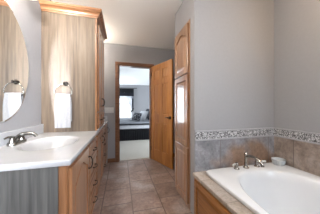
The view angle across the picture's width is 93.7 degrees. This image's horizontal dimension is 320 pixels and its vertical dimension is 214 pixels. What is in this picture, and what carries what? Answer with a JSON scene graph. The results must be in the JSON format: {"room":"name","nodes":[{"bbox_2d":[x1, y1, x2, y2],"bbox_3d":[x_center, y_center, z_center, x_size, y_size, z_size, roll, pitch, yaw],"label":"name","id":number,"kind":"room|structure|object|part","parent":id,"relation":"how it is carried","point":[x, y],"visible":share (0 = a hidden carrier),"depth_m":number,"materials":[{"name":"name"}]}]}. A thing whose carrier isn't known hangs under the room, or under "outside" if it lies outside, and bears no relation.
{"room":"bathroom","nodes":[
{"label":"bathroom","id":0,"kind":"room"},
{"bbox_2d":[0,0,51,132],"bbox_3d":[-0.894,-0.086,-0.098,0.120,2.465,6.260,0,0,-15],"label":"wall","id":1,"kind":"structure","parent":0,"point":[27,13],"depth_m":1.42,"materials":[{"name":"grey paint"}]},
{"bbox_2d":[0,0,28,123],"bbox_3d":[-1.119,-0.338,1.026,0.008,0.916,0.750,0,0,-15],"label":"wall mirror","id":2,"kind":"object","parent":1,"relation":"attached to","point":[14,62],"visible":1,"depth_m":1.16,"materials":[{"name":"clear glass"}]},
{"bbox_2d":[0,124,43,146],"bbox_3d":[-1.311,0.231,1.789,0.020,0.097,2.353,0,0,-15],"label":"backsplash","id":3,"kind":"structure","parent":1,"relation":"attached to","point":[38,129],"depth_m":1.25,"materials":[{"name":"white stone"}]},
{"bbox_2d":[55,94,71,127],"bbox_3d":[-1.039,0.040,1.613,0.152,0.365,0.054,0,0,-15],"label":"hand towel","id":4,"kind":"object","parent":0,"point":[63,102],"visible":1,"depth_m":1.59,"materials":[{"name":"white fabric"}]},
{"bbox_2d":[52,0,182,49],"bbox_3d":[0.460,-1.368,0.316,2.950,0.100,6.380,0,0,-15],"label":"ceiling","id":5,"kind":"structure","parent":0,"point":[144,23],"depth_m":2.29,"materials":[{"name":"white paint"}]},
{"bbox_2d":[120,67,148,84],"bbox_3d":[-0.586,-1.243,5.830,4.800,0.100,4.820,0,0,-15],"label":"ceiling","id":6,"kind":"structure","parent":0,"point":[128,76],"depth_m":5.87,"materials":[{"name":"white paint"}]},
{"bbox_2d":[120,84,148,118],"bbox_3d":[-1.208,-0.086,8.221,4.800,2.465,0.120,0,0,-15],"label":"wall","id":7,"kind":"structure","parent":0,"point":[141,94],"depth_m":8.20,"materials":[{"name":"grey paint"}]},
{"bbox_2d":[120,98,131,117],"bbox_3d":[-1.861,-0.168,8.051,0.710,1.530,0.080,0,0,-15],"label":"window","id":8,"kind":"structure","parent":7,"relation":"in","point":[123,103],"depth_m":8.03,"materials":[{"name":"white paint"}]},
{"bbox_2d":[103,43,175,162],"bbox_3d":[-0.608,-0.086,3.272,2.370,2.465,0.120,0,0,-15],"label":"wall","id":9,"kind":"structure","parent":0,"point":[113,53],"depth_m":3.14,"materials":[{"name":"grey paint"}]},
{"bbox_2d":[105,107,113,112],"bbox_3d":[-1.046,0.067,3.087,0.176,0.114,0.016,0,0,-15],"label":"light switch","id":10,"kind":"object","parent":9,"relation":"attached to","point":[107,109],"visible":1,"depth_m":3.09,"materials":[{"name":"white plastic"}]},
{"bbox_2d":[107,158,114,162],"bbox_3d":[-1.006,1.105,3.100,0.152,0.085,0.013,0,0,-15],"label":"baseboard","id":11,"kind":"structure","parent":9,"relation":"attached to","point":[110,160],"depth_m":3.09,"materials":[{"name":"brown wood"}]},
{"bbox_2d":[115,62,153,161],"bbox_3d":[-0.548,0.101,3.280,0.824,2.092,0.146,0,0,-15],"label":"door frame","id":12,"kind":"structure","parent":9,"relation":"attached to","point":[118,65],"depth_m":3.16,"materials":[{"name":"brown wood"}]},
{"bbox_2d":[151,59,173,168],"bbox_3d":[0.009,0.128,3.008,0.158,2.015,0.701,0,0,-40],"label":"door","id":13,"kind":"structure","parent":9,"relation":"in","point":[162,117],"depth_m":2.98,"materials":[{"name":"brown wood"}]},
{"bbox_3d":[-0.056,-0.662,3.140,0.027,0.195,0.188,0,0,-35],"label":"panel","id":14,"kind":"part","parent":13,"relation":"part of","materials":[{"name":"brown wood"}]},
{"bbox_3d":[-0.056,-0.160,3.140,0.027,0.610,0.188,0,0,-35],"label":"panel","id":15,"kind":"part","parent":13,"relation":"part of","materials":[{"name":"brown wood"}]},
{"bbox_3d":[-0.056,0.605,3.140,0.027,0.580,0.188,0,0,-35],"label":"panel","id":16,"kind":"part","parent":13,"relation":"part of","materials":[{"name":"brown wood"}]},
{"bbox_3d":[0.111,-0.662,2.905,0.027,0.195,0.188,0,0,-35],"label":"panel","id":17,"kind":"part","parent":13,"relation":"part of","materials":[{"name":"brown wood"}]},
{"bbox_3d":[0.111,-0.160,2.905,0.027,0.610,0.188,0,0,-35],"label":"panel","id":18,"kind":"part","parent":13,"relation":"part of","materials":[{"name":"brown wood"}]},
{"bbox_3d":[0.111,0.605,2.905,0.027,0.580,0.188,0,0,-35],"label":"panel","id":19,"kind":"part","parent":13,"relation":"part of","materials":[{"name":"brown wood"}]},
{"bbox_2d":[92,139,191,213],"bbox_3d":[0.265,1.175,2.755,4.700,0.064,11.200,0,0,-15],"label":"floor","id":20,"kind":"structure","parent":0,"point":[139,186],"depth_m":2.16,"materials":[{"name":"brown tile"}]},
{"bbox_2d":[0,124,108,213],"bbox_3d":[-1.036,0.728,1.881,0.600,0.838,2.355,0,0,-15],"label":"vanity cabinet","id":21,"kind":"object","parent":20,"relation":"on","point":[74,188],"visible":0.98,"depth_m":0.80,"materials":[{"name":"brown wood"}]},
{"bbox_3d":[-0.787,0.728,0.740,0.506,0.838,0.018,0,0,-15],"label":"panel","id":22,"kind":"part","parent":21,"relation":"part of","materials":[{"name":"grey wood"}]},
{"bbox_2d":[0,116,107,171],"bbox_3d":[-1.046,0.297,1.866,0.573,0.231,2.380,0,0,-15],"label":"countertop","id":23,"kind":"structure","parent":21,"relation":"on","point":[50,149],"depth_m":1.03,"materials":[{"name":"white stone"}]},
{"bbox_2d":[4,131,37,146],"bbox_3d":[-1.070,0.232,1.132,0.195,0.089,0.209,0,0,28],"label":"faucet","id":24,"kind":"object","parent":23,"relation":"on","point":[19,138],"visible":1,"depth_m":1.12,"materials":[{"name":"silver metal"}]},
{"bbox_3d":[-1.055,0.230,1.048,0.042,0.057,0.107,0,0,-15],"label":"handle","id":25,"kind":"part","parent":24,"relation":"part of","materials":[{"name":"silver metal"}]},
{"bbox_3d":[-1.076,0.265,1.131,0.060,0.024,0.164,0,0,-15],"label":"plate","id":26,"kind":"part","parent":24,"relation":"part of","materials":[{"name":"silver metal"}]},
{"bbox_3d":[-1.022,0.223,1.145,0.156,0.070,0.036,0,0,-15],"label":"spout","id":27,"kind":"part","parent":24,"relation":"part of","materials":[{"name":"silver metal"}]},
{"bbox_2d":[39,0,106,132],"bbox_3d":[-1.056,-0.421,1.988,0.615,1.396,0.736,0,0,-15],"label":"tall cabinet","id":28,"kind":"object","parent":23,"relation":"on","point":[73,36],"visible":0.99,"depth_m":1.69,"materials":[{"name":"brown wood"}]},
{"bbox_2d":[54,81,71,96],"bbox_3d":[-1.046,-0.181,1.638,0.173,0.208,0.064,0,0,-15],"label":"towel ring","id":29,"kind":"object","parent":28,"relation":"attached to","point":[65,83],"visible":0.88,"depth_m":1.62,"materials":[{"name":"silver metal"}]},
{"bbox_3d":[-1.055,-1.075,1.989,0.613,0.088,0.736,0,0,-15],"label":"crown moulding","id":30,"kind":"part","parent":28,"relation":"part of","materials":[{"name":"brown wood"}]},
{"bbox_3d":[-0.825,-0.388,2.048,0.022,1.330,0.620,0,0,-15],"label":"frame","id":31,"kind":"part","parent":28,"relation":"part of","materials":[{"name":"brown wood"}]},
{"bbox_3d":[-0.768,0.162,1.916,0.020,0.185,0.275,0,0,-15],"label":"drawer","id":32,"kind":"part","parent":28,"relation":"part of","materials":[{"name":"brown wood"}]},
{"bbox_3d":[-0.768,-0.463,1.916,0.020,1.030,0.275,0,0,-15],"label":"door","id":33,"kind":"part","parent":28,"relation":"part of","materials":[{"name":"brown wood"}]},
{"bbox_3d":[-0.768,-0.463,1.916,0.014,0.930,0.175,0,0,-15],"label":"raised panel","id":34,"kind":"part","parent":28,"relation":"part of","materials":[{"name":"brown wood"}]},
{"bbox_3d":[-0.840,-0.463,2.192,0.014,0.930,0.175,0,0,-15],"label":"raised panel","id":35,"kind":"part","parent":28,"relation":"part of","materials":[{"name":"brown wood"}]},
{"bbox_3d":[-0.840,-0.463,2.192,0.020,1.030,0.275,0,0,-15],"label":"door","id":36,"kind":"part","parent":28,"relation":"part of","materials":[{"name":"brown wood"}]},
{"bbox_3d":[-0.560,0.685,1.063,0.020,0.688,0.470,0,0,-15],"label":"door","id":37,"kind":"part","parent":21,"relation":"part of","materials":[{"name":"brown wood"}]},
{"bbox_3d":[-0.560,0.685,1.063,0.014,0.578,0.360,0,0,-15],"label":"raised panel","id":38,"kind":"part","parent":21,"relation":"part of","materials":[{"name":"brown wood"}]},
{"bbox_3d":[-0.812,0.728,1.950,0.020,0.838,2.336,0,0,-15],"label":"frame","id":39,"kind":"part","parent":21,"relation":"part of","materials":[{"name":"brown wood"}]},
{"bbox_3d":[-0.681,0.426,1.528,0.020,0.159,0.430,0,0,-15],"label":"drawer","id":40,"kind":"part","parent":21,"relation":"part of","materials":[{"name":"brown wood"}]},
{"bbox_3d":[-0.681,0.600,1.528,0.020,0.163,0.430,0,0,-15],"label":"drawer","id":41,"kind":"part","parent":21,"relation":"part of","materials":[{"name":"brown wood"}]},
{"bbox_3d":[-0.681,0.772,1.528,0.020,0.158,0.430,0,0,-15],"label":"drawer","id":42,"kind":"part","parent":21,"relation":"part of","materials":[{"name":"brown wood"}]},
{"bbox_3d":[-0.681,0.943,1.528,0.020,0.160,0.430,0,0,-15],"label":"drawer","id":43,"kind":"part","parent":21,"relation":"part of","materials":[{"name":"brown wood"}]},
{"bbox_3d":[-0.681,0.426,1.528,0.014,0.095,0.366,0,0,-15],"label":"raised panel","id":44,"kind":"part","parent":21,"relation":"part of","materials":[{"name":"brown wood"}]},
{"bbox_3d":[-0.681,0.600,1.528,0.014,0.099,0.366,0,0,-15],"label":"raised panel","id":45,"kind":"part","parent":21,"relation":"part of","materials":[{"name":"brown wood"}]},
{"bbox_3d":[-0.681,0.772,1.528,0.014,0.094,0.366,0,0,-15],"label":"raised panel","id":46,"kind":"part","parent":21,"relation":"part of","materials":[{"name":"brown wood"}]},
{"bbox_3d":[-0.681,0.943,1.528,0.014,0.096,0.366,0,0,-15],"label":"raised panel","id":47,"kind":"part","parent":21,"relation":"part of","materials":[{"name":"brown wood"}]},
{"bbox_3d":[-0.798,0.685,1.978,0.020,0.688,0.440,0,0,-15],"label":"door","id":48,"kind":"part","parent":21,"relation":"part of","materials":[{"name":"brown wood"}]},
{"bbox_3d":[-0.798,0.685,1.978,0.014,0.578,0.330,0,0,-15],"label":"raised panel","id":49,"kind":"part","parent":21,"relation":"part of","materials":[{"name":"brown wood"}]},
{"bbox_3d":[-1.026,0.685,2.854,0.020,0.688,0.430,0,0,-15],"label":"door","id":50,"kind":"part","parent":21,"relation":"part of","materials":[{"name":"brown wood"}]},
{"bbox_2d":[120,123,148,140],"bbox_3d":[-0.974,0.634,6.091,2.200,1.015,1.940,0,0,-15],"label":"bed","id":51,"kind":"object","parent":20,"relation":"on","point":[127,132],"visible":0.28,"depth_m":5.12,"materials":[{"name":"black fabric"}]},
{"bbox_2d":[120,118,148,125],"bbox_3d":[-1.038,0.560,6.074,2.072,0.113,1.965,0,0,-15],"label":"coverlet","id":52,"kind":"object","parent":51,"relation":"on","point":[123,121],"visible":0.43,"depth_m":5.23,"materials":[{"name":"grey fabric"}]},
{"bbox_2d":[132,113,141,120],"bbox_3d":[-0.863,0.357,5.583,0.206,0.292,0.520,0,0,-42],"label":"pillow","id":53,"kind":"object","parent":52,"relation":"on","point":[136,116],"visible":1,"depth_m":5.45,"materials":[{"name":"grey fabric"}]},
{"bbox_2d":[140,111,147,119],"bbox_3d":[-0.666,0.332,5.861,0.212,0.350,0.540,0,0,-39],"label":"pillow","id":54,"kind":"object","parent":52,"relation":"on","point":[144,113],"visible":0.79,"depth_m":5.70,"materials":[{"name":"white fabric"}]},
{"bbox_3d":[-0.998,0.654,6.085,2.110,0.215,1.900,0,0,-15],"label":"mattress","id":55,"kind":"part","parent":51,"relation":"part of","materials":[{"name":"white fabric"}]},
{"bbox_2d":[175,19,189,208],"bbox_3d":[0.533,0.082,1.956,0.574,2.130,0.453,0,0,-15],"label":"linen cabinet","id":56,"kind":"object","parent":20,"relation":"on","point":[182,40],"visible":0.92,"depth_m":1.82,"materials":[{"name":"brown wood"}]},
{"bbox_3d":[0.265,-0.668,1.889,0.014,0.439,0.296,0,0,-15],"label":"raised panel","id":57,"kind":"part","parent":56,"relation":"part of","materials":[{"name":"brown wood"}]},
{"bbox_3d":[0.265,0.042,1.889,0.014,0.706,0.296,0,0,-15],"label":"raised panel","id":58,"kind":"part","parent":56,"relation":"part of","materials":[{"name":"brown wood"}]},
{"bbox_3d":[0.265,0.782,1.889,0.014,0.500,0.296,0,0,-15],"label":"raised panel","id":59,"kind":"part","parent":56,"relation":"part of","materials":[{"name":"brown wood"}]},
{"bbox_3d":[0.265,-0.668,1.889,0.020,0.559,0.416,0,0,-15],"label":"door","id":60,"kind":"part","parent":56,"relation":"part of","materials":[{"name":"brown wood"}]},
{"bbox_3d":[0.265,0.042,1.889,0.020,0.826,0.416,0,0,-15],"label":"door","id":61,"kind":"part","parent":56,"relation":"part of","materials":[{"name":"brown wood"}]},
{"bbox_3d":[0.265,0.782,1.889,0.020,0.620,0.416,0,0,-15],"label":"door","id":62,"kind":"part","parent":56,"relation":"part of","materials":[{"name":"brown wood"}]},
{"bbox_2d":[193,171,254,213],"bbox_3d":[1.119,0.913,0.719,1.091,0.468,2.028,0,0,-15],"label":"tub deck","id":63,"kind":"object","parent":20,"relation":"on","point":[210,197],"visible":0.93,"depth_m":1.25,"materials":[{"name":"tile"}]},
{"bbox_3d":[0.441,0.919,1.212,0.014,0.256,0.569,0,0,-15],"label":"raised panel","id":64,"kind":"part","parent":63,"relation":"part of","materials":[{"name":"brown wood"}]},
{"bbox_3d":[0.441,0.919,1.212,0.020,0.356,0.669,0,0,-15],"label":"panel","id":65,"kind":"part","parent":63,"relation":"part of","materials":[{"name":"brown wood"}]},
{"bbox_3d":[0.623,0.931,0.590,0.020,0.432,2.028,0,0,-15],"label":"frame","id":66,"kind":"part","parent":63,"relation":"part of","materials":[{"name":"brown wood"}]},
{"bbox_2d":[206,162,319,213],"bbox_3d":[1.132,0.859,0.865,0.982,0.417,1.665,0,0,-15],"label":"bathtub","id":67,"kind":"object","parent":63,"relation":"in","point":[271,188],"visible":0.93,"depth_m":1.44,"materials":[{"name":"white ceramic"}]},
{"bbox_2d":[232,152,265,169],"bbox_3d":[0.954,0.564,1.527,0.429,0.172,0.227,0,0,-15],"label":"tub faucet","id":68,"kind":"object","parent":67,"relation":"on","point":[246,156],"visible":1,"depth_m":1.58,"materials":[{"name":"silver metal"}]},
{"bbox_3d":[0.804,0.615,1.575,0.056,0.070,0.056,0,0,-15],"label":"handle","id":69,"kind":"part","parent":68,"relation":"part of","materials":[{"name":"silver metal"}]},
{"bbox_3d":[0.942,0.564,1.524,0.060,0.172,0.227,0,0,-15],"label":"spout","id":70,"kind":"part","parent":68,"relation":"part of","materials":[{"name":"silver metal"}]},
{"bbox_2d":[271,157,285,165],"bbox_3d":[1.341,0.619,1.697,0.136,0.062,0.136,0,0,-15],"label":"soap dish","id":71,"kind":"object","parent":67,"relation":"on","point":[275,160],"visible":1,"depth_m":1.67,"materials":[{"name":"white ceramic"}]},
{"bbox_2d":[175,0,189,37],"bbox_3d":[0.544,-1.153,1.970,0.555,0.330,0.480,0,0,-15],"label":"wall","id":72,"kind":"structure","parent":0,"point":[182,16],"depth_m":1.88,"materials":[{"name":"grey paint"}]},
{"bbox_2d":[190,0,273,213],"bbox_3d":[0.868,-0.086,1.755,1.073,2.465,0.100,0,0,-15],"label":"wall","id":73,"kind":"structure","parent":0,"point":[232,41],"depth_m":1.68,"materials":[{"name":"grey paint"}]},
{"bbox_2d":[195,136,273,171],"bbox_3d":[0.881,0.518,1.702,1.058,0.322,0.008,0,0,-15],"label":"wall tile","id":74,"kind":"structure","parent":73,"relation":"attached to","point":[209,154],"depth_m":1.67,"materials":[{"name":"grey tile"}]},
{"bbox_2d":[195,129,273,139],"bbox_3d":[0.880,0.302,1.701,1.056,0.074,0.010,0,0,-15],"label":"tile border","id":75,"kind":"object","parent":73,"relation":"attached to","point":[260,132],"depth_m":1.68,"materials":[{"name":"tile"}]},
{"bbox_2d":[195,127,273,140],"bbox_3d":[0.880,0.303,1.700,1.054,0.107,0.013,0,0,-15],"label":"liner","id":76,"kind":"object","parent":73,"relation":"attached to","point":[272,127],"visible":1,"depth_m":1.68,"materials":[{"name":"tile"}]},
{"bbox_2d":[274,0,319,132],"bbox_3d":[2.002,-0.086,-0.239,0.120,2.465,4.530,0,0,-15],"label":"wall","id":77,"kind":"structure","parent":0,"point":[296,22],"depth_m":1.60,"materials":[{"name":"grey paint"}]},
{"bbox_2d":[274,136,319,176],"bbox_3d":[1.827,0.518,0.181,0.008,0.322,3.430,0,0,-15],"label":"wall tile","id":78,"kind":"structure","parent":77,"relation":"attached to","point":[304,156],"depth_m":1.57,"materials":[{"name":"beige tile"}]},
{"bbox_2d":[274,129,319,142],"bbox_3d":[1.826,0.302,0.180,0.010,0.074,3.430,0,0,-15],"label":"tile border","id":79,"kind":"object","parent":77,"relation":"attached to","point":[291,134],"depth_m":1.58,"materials":[{"name":"tile"}]},
{"bbox_2d":[274,127,319,144],"bbox_3d":[1.825,0.303,0.180,0.013,0.107,3.430,0,0,-15],"label":"liner","id":80,"kind":"object","parent":77,"relation":"attached to","point":[274,127],"visible":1,"depth_m":1.58,"materials":[{"name":"tile"}]},
{"bbox_3d":[-1.807,-1.003,7.945,1.140,0.043,0.112,0,0,-15],"label":"curtain rod","id":81,"kind":"object","parent":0,"visible":0},
{"bbox_2d":[120,88,133,97],"bbox_3d":[-1.819,-0.713,7.870,0.880,0.520,0.023,0,0,-15],"label":"valance","id":82,"kind":"object","parent":81,"relation":"hanging from","point":[124,92],"visible":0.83,"depth_m":7.88,"materials":[{"name":"black fabric"}]},
{"bbox_2d":[127,96,133,111],"bbox_3d":[-1.587,-0.321,7.924,0.432,1.184,0.102,0,0,-15],"label":"curtain","id":83,"kind":"object","parent":81,"relation":"hanging from","point":[130,100],"visible":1,"depth_m":7.98,"materials":[{"name":"grey fabric"}]},
{"bbox_3d":[-1.613,-0.338,7.955,0.398,1.150,0.028,0,0,-15],"label":"sheer panel","id":84,"kind":"part","parent":83,"relation":"part of","materials":[{"name":"white fabric"}]}
]}

